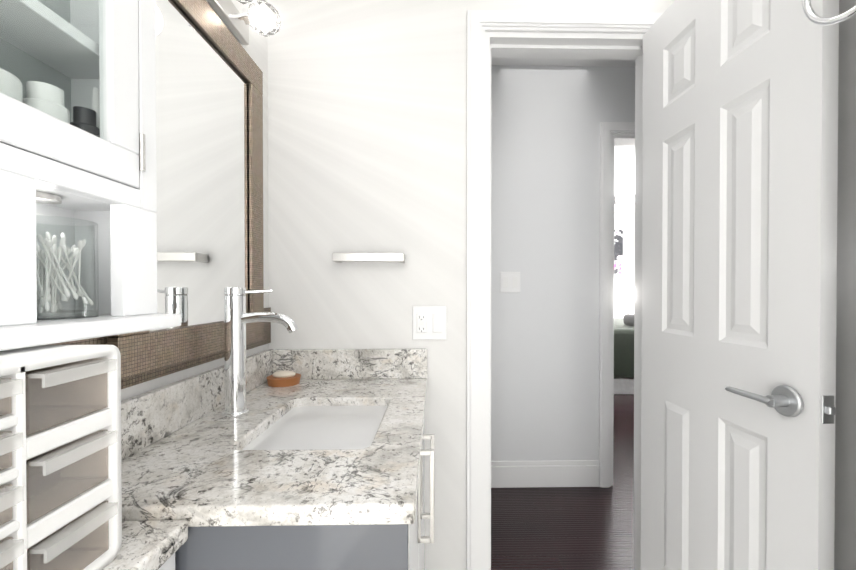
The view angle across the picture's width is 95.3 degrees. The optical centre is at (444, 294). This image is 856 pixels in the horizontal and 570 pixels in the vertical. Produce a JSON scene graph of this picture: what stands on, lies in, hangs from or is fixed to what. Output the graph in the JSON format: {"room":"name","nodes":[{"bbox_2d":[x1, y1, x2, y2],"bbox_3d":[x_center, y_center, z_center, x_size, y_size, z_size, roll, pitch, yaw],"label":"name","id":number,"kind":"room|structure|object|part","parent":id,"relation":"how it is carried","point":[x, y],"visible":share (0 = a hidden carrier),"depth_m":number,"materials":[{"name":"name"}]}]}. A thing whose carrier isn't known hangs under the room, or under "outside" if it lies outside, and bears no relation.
{"room":"bathroom","nodes":[
{"label":"bathroom","id":0,"kind":"room"},
{"bbox_2d":[121,0,268,400],"bbox_3d":[-0.687,-0.101,2.508,0.120,2.440,7.920,0,0,-1],"label":"wall","id":1,"kind":"structure","parent":0,"point":[256,49],"depth_m":1.26,"materials":[{"name":"paint"}]},
{"bbox_2d":[0,0,180,350],"bbox_3d":[-0.495,-0.452,0.097,0.163,1.017,1.057,0,0,-1],"label":"upper cabinet","id":2,"kind":"object","parent":1,"relation":"attached to","point":[78,227],"visible":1,"depth_m":0.54,"materials":[{"name":"white wood"}]},
{"bbox_2d":[0,68,22,102],"bbox_3d":[-0.525,-0.205,0.440,0.068,0.096,0.068,0,0,-1],"label":"jar","id":3,"kind":"object","parent":2,"relation":"on","point":[14,82],"depth_m":0.44,"materials":[{"name":"white ceramic"}]},
{"bbox_2d":[23,81,69,123],"bbox_3d":[-0.508,-0.210,0.498,0.044,0.106,0.044,0,0,-1],"label":"jar","id":4,"kind":"object","parent":2,"relation":"on","point":[55,94],"depth_m":0.49,"materials":[{"name":"white ceramic"}]},
{"bbox_3d":[-0.464,-0.555,0.268,0.004,0.703,0.547,0,0,-1],"label":"wall cabinet door glass","id":5,"kind":"part","parent":2,"relation":"part of","materials":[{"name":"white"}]},
{"bbox_2d":[36,214,98,319],"bbox_3d":[-0.527,-0.033,0.519,0.100,0.130,0.100,0,0,-1],"label":"jar","id":6,"kind":"object","parent":2,"relation":"on","point":[49,270],"depth_m":0.52,"materials":[{"name":"clear glass"}]},
{"bbox_3d":[-0.463,-0.555,0.268,0.019,0.795,0.639,0,0,-1],"label":"wall cabinet door frame","id":7,"kind":"part","parent":2,"relation":"part of","materials":[{"name":"white wood"}]},
{"bbox_2d":[70,122,99,137],"bbox_3d":[-0.499,-0.196,0.542,0.034,0.076,0.034,0,0,-1],"label":"bottle","id":8,"kind":"object","parent":2,"relation":"on","point":[91,126],"depth_m":0.53,"materials":[{"name":"grey plastic"}]},
{"bbox_2d":[0,314,180,350],"bbox_3d":[-0.495,0.046,0.101,0.163,0.020,1.057,0,0,-1],"label":"shelf","id":9,"kind":"object","parent":2,"relation":"attached to","point":[17,331],"depth_m":0.46,"materials":[{"name":"white wood"}]},
{"bbox_2d":[47,308,270,388],"bbox_3d":[-0.587,0.111,0.755,0.006,0.120,1.168,0,0,-1],"label":"mosaic band","id":10,"kind":"object","parent":1,"relation":"attached to","point":[141,378],"visible":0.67,"depth_m":0.82,"materials":[{"name":"brown tile"}]},
{"bbox_2d":[107,0,263,379],"bbox_3d":[-0.577,-0.276,0.951,0.022,0.845,0.565,0,0,-1],"label":"mirror","id":11,"kind":"object","parent":1,"relation":"attached to","point":[209,133],"visible":0.71,"depth_m":0.92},
{"bbox_3d":[-0.583,-0.276,0.951,0.010,0.705,0.425,0,0,-1],"label":"glass","id":12,"kind":"part","parent":11,"relation":"part of","materials":[{"name":"white"}]},
{"bbox_2d":[121,349,273,462],"bbox_3d":[-0.583,0.243,0.938,0.020,0.100,0.805,0,0,-1],"label":"backsplash","id":13,"kind":"structure","parent":1,"relation":"attached to","point":[146,418],"depth_m":0.82,"materials":[{"name":"white stone"}]},
{"bbox_2d":[207,0,280,44],"bbox_3d":[-0.523,-0.759,0.950,0.141,0.086,0.410,0,0,-1],"label":"sconce","id":14,"kind":"object","parent":1,"relation":"attached to","point":[261,17],"visible":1,"depth_m":1.05,"materials":[{"name":"silver metal"}]},
{"bbox_3d":[-0.560,-0.764,1.075,0.030,0.018,0.018,0,0,-1],"label":"arm","id":15,"kind":"part","parent":14,"relation":"part of"},
{"bbox_2d":[267,0,674,569],"bbox_3d":[0.180,-0.092,1.415,1.570,2.440,0.120,0,0,-1],"label":"wall","id":16,"kind":"structure","parent":0,"point":[367,126],"depth_m":1.34,"materials":[{"name":"paint"}]},
{"bbox_2d":[274,349,426,378],"bbox_3d":[-0.319,0.239,1.336,0.524,0.100,0.020,0,0,-1],"label":"backsplash","id":17,"kind":"structure","parent":16,"relation":"attached to","point":[288,363],"depth_m":1.33,"materials":[{"name":"white stone"}]},
{"bbox_2d":[332,253,404,262],"bbox_3d":[-0.249,-0.121,1.308,0.232,0.028,0.073,0,0,-1],"label":"rail","id":18,"kind":"object","parent":16,"relation":"attached to","point":[366,257],"visible":1,"depth_m":1.27,"materials":[{"name":"silver metal"}]},
{"bbox_2d":[412,306,446,339],"bbox_3d":[-0.050,0.100,1.345,0.118,0.118,0.011,0,0,-1],"label":"outlet","id":19,"kind":"object","parent":16,"relation":"attached to","point":[429,322],"visible":1,"depth_m":1.34,"materials":[{"name":"white paint"}]},
{"bbox_3d":[-0.023,0.100,1.345,0.033,0.067,0.002,0,0,-1],"label":"rocker frame","id":20,"kind":"part","parent":19,"relation":"part of","materials":[{"name":"white paint"}]},
{"bbox_2d":[467,10,662,569],"bbox_3d":[0.443,0.080,1.411,0.730,2.097,0.142,0,0,-1],"label":"door frame","id":21,"kind":"structure","parent":16,"relation":"attached to","point":[480,23],"depth_m":1.34,"materials":[{"name":"white paint"}]},
{"bbox_2d":[641,0,838,569],"bbox_3d":[0.715,0.113,1.068,0.086,2.020,0.600,0,0,-5],"label":"door leaf","id":22,"kind":"structure","parent":16,"relation":"in","point":[739,182],"depth_m":0.96,"materials":[{"name":"white paint"}]},
{"bbox_2d":[725,386,773,405],"bbox_3d":[0.684,0.227,0.872,0.029,0.015,0.109,0,0,-5],"label":"lever","id":23,"kind":"object","parent":22,"relation":"attached to","point":[759,398],"visible":1,"depth_m":0.86,"materials":[{"name":"grey metal"}]},
{"bbox_3d":[0.708,0.228,0.830,0.034,0.025,0.025,0,0,-5],"label":"door handle neck","id":24,"kind":"part","parent":22,"relation":"part of","materials":[{"name":"silver metal"}]},
{"bbox_2d":[771,385,803,416],"bbox_3d":[0.730,0.228,0.831,0.012,0.066,0.066,0,0,-5],"label":"rose","id":25,"kind":"object","parent":22,"relation":"attached to","point":[794,408],"visible":0.79,"depth_m":0.82,"materials":[{"name":"grey metal"}]},
{"bbox_2d":[822,395,833,423],"bbox_3d":[0.759,0.229,0.771,0.025,0.056,0.002,0,0,-4],"label":"door latch plate","id":26,"kind":"object","parent":22,"relation":"attached to","point":[827,401],"visible":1,"depth_m":0.77,"materials":[{"name":"grey metal"}]},
{"bbox_2d":[825,406,835,414],"bbox_3d":[0.759,0.229,0.766,0.014,0.016,0.011,0,0,-5],"label":"latch bolt","id":27,"kind":"object","parent":22,"relation":"attached to","point":[830,410],"visible":1,"depth_m":0.76,"materials":[{"name":"grey metal"}]},
{"bbox_2d":[491,394,633,569],"bbox_3d":[1.444,1.131,4.017,4.200,0.050,5.010,0,0,-1],"label":"floor","id":28,"kind":"structure","parent":0,"point":[561,528],"depth_m":1.93,"materials":[{"name":"brown wood"}]},
{"bbox_2d":[614,314,633,393],"bbox_3d":[2.019,0.665,5.280,1.439,0.860,2.140,0,0,-1],"label":"bed","id":29,"kind":"object","parent":28,"relation":"on","point":[624,355],"visible":0.19,"depth_m":4.24,"materials":[{"name":"green fabric"}]},
{"bbox_2d":[623,314,633,325],"bbox_3d":[2.407,0.311,4.584,0.450,0.140,0.400,0,0,-1],"label":"pillow","id":30,"kind":"object","parent":29,"relation":"on","point":[628,319],"depth_m":4.62,"materials":[{"name":"grey fabric"}]},
{"bbox_2d":[491,65,634,460],"bbox_3d":[1.477,-0.100,2.341,4.200,2.440,0.120,0,0,-1],"label":"wall","id":31,"kind":"structure","parent":0,"point":[545,169],"depth_m":2.26,"materials":[{"name":"paint"}]},
{"bbox_2d":[500,272,519,291],"bbox_3d":[0.383,-0.069,2.253,0.118,0.118,0.011,0,0,-1],"label":"light switch","id":32,"kind":"object","parent":31,"relation":"attached to","point":[509,281],"visible":1,"depth_m":2.25,"materials":[{"name":"white paint"}]},
{"bbox_2d":[491,460,598,487],"bbox_3d":[0.141,1.045,2.256,1.524,0.152,0.016,0,0,-1],"label":"baseboard","id":33,"kind":"structure","parent":31,"relation":"attached to","point":[554,473],"depth_m":2.26,"materials":[{"name":"white paint"}]},
{"bbox_2d":[599,122,634,487],"bbox_3d":[1.364,0.064,2.330,0.924,2.112,0.142,0,0,-1],"label":"door frame","id":34,"kind":"structure","parent":31,"relation":"attached to","point":[608,130],"depth_m":2.25,"materials":[{"name":"white paint"}]},
{"bbox_2d":[491,58,634,212],"bbox_3d":[1.444,-1.374,3.995,4.440,0.080,5.010,0,0,-1],"label":"ceiling","id":35,"kind":"structure","parent":0,"point":[624,171],"depth_m":3.64,"materials":[{"name":"paint"}]},
{"bbox_2d":[614,195,634,205],"bbox_3d":[1.933,-1.195,4.652,1.216,0.290,1.162,0,0,-1],"label":"ceiling fan","id":36,"kind":"object","parent":35,"relation":"hanging from","point":[619,201],"visible":0.1,"depth_m":4.56,"materials":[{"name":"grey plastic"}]},
{"bbox_3d":[2.145,-1.087,4.323,0.398,0.008,0.494,0,0,-1],"label":"blade","id":37,"kind":"part","parent":36,"relation":"part of","materials":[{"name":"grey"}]},
{"bbox_3d":[2.273,-1.090,4.726,0.532,0.008,0.268,0,0,-1],"label":"blade","id":38,"kind":"part","parent":36,"relation":"part of","materials":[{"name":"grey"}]},
{"bbox_2d":[614,213,634,317],"bbox_3d":[1.392,-0.136,6.570,4.200,2.440,0.120,0,0,-1],"label":"wall","id":39,"kind":"structure","parent":0,"point":[625,222],"depth_m":6.54,"materials":[{"name":"paint"}]},
{"bbox_2d":[614,230,622,273],"bbox_3d":[2.833,-0.706,6.527,0.320,0.740,0.010,0,0,-1],"label":"picture","id":40,"kind":"object","parent":39,"relation":"attached to","point":[618,251],"visible":0.36,"depth_m":6.52},
{"bbox_2d":[617,286,633,314],"bbox_3d":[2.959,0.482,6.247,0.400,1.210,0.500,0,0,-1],"label":"table lamp","id":41,"kind":"object","parent":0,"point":[626,294],"visible":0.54,"depth_m":6.14,"materials":[{"name":"white paint"}]},
{"bbox_2d":[834,0,855,569],"bbox_3d":[0.914,-0.089,1.012,0.120,2.440,0.715,0,0,-1],"label":"wall","id":42,"kind":"structure","parent":0,"point":[845,498],"depth_m":0.83,"materials":[{"name":"paint"}]},
{"bbox_3d":[0.147,1.164,0.090,1.450,0.050,2.790,0,0,-1],"label":"floor","id":43,"kind":"structure","parent":0,"visible":0},
{"bbox_2d":[142,387,433,569],"bbox_3d":[-0.297,0.734,0.391,0.570,0.805,1.918,0,0,-1],"label":"bathroom vanity","id":44,"kind":"object","parent":43,"relation":"on","point":[323,544],"depth_m":0.56,"materials":[{"name":"wood"}]},
{"bbox_2d":[102,379,426,569],"bbox_3d":[-0.310,0.319,0.388,0.544,0.044,1.918,0,0,-1],"label":"countertop","id":45,"kind":"structure","parent":44,"relation":"on","point":[203,472],"depth_m":0.64,"materials":[{"name":"white stone"}]},
{"bbox_2d":[0,345,121,569],"bbox_3d":[-0.463,0.185,0.302,0.182,0.252,0.325,0,0,-1],"label":"drawer unit","id":46,"kind":"object","parent":45,"relation":"on","point":[60,466],"visible":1,"depth_m":0.41,"materials":[{"name":"white plastic"}]},
{"bbox_2d":[214,287,298,418],"bbox_3d":[-0.446,0.138,0.954,0.183,0.309,0.068,0,0,-1],"label":"faucet","id":47,"kind":"object","parent":45,"relation":"on","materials":[{"name":"silver metal"}]},
{"bbox_3d":[-0.517,0.277,1.259,0.104,0.024,0.104,0,0,-1],"label":"soap dish","id":48,"kind":"part","parent":45,"relation":"part of","materials":[{"name":"brown wood"}]},
{"bbox_2d":[246,403,385,446],"bbox_3d":[-0.280,0.397,0.918,0.318,0.164,0.405,0,0,-1],"label":"sink","id":49,"kind":"object","parent":45,"relation":"in","point":[305,424],"depth_m":0.93,"materials":[{"name":"white ceramic"}]},
{"bbox_3d":[-0.319,0.730,0.566,0.534,0.810,0.018,0,0,-1],"label":"panel","id":50,"kind":"part","parent":44,"relation":"part of","materials":[{"name":"grey wood"}]},
{"bbox_3d":[-0.064,0.676,0.737,0.018,0.695,0.308,0,0,-1],"label":"door","id":51,"kind":"part","parent":44,"relation":"part of","materials":[{"name":"white wood"}]},
{"bbox_3d":[-0.072,0.673,1.122,0.018,0.695,0.458,0,0,-1],"label":"door","id":52,"kind":"part","parent":44,"relation":"part of","materials":[{"name":"white wood"}]},
{"bbox_3d":[-0.039,0.438,0.845,0.036,0.200,0.010,0,0,-1],"label":"handle","id":53,"kind":"part","parent":44,"relation":"part of","materials":[{"name":"silver metal"}]},
{"bbox_3d":[-0.041,0.437,0.935,0.036,0.200,0.010,0,0,-1],"label":"handle","id":54,"kind":"part","parent":44,"relation":"part of","materials":[{"name":"silver metal"}]},
{"bbox_3d":[0.865,-0.077,-0.324,0.270,2.440,1.955,0,0,-1],"label":"wall","id":55,"kind":"structure","parent":0,"visible":0},
{"bbox_2d":[802,0,855,25],"bbox_3d":[0.677,-0.542,0.616,0.067,0.200,0.176,0,0,-1],"label":"towel ring","id":56,"kind":"object","parent":55,"relation":"attached to","point":[811,15],"visible":1,"depth_m":0.66,"materials":[{"name":"silver metal"}]}
]}

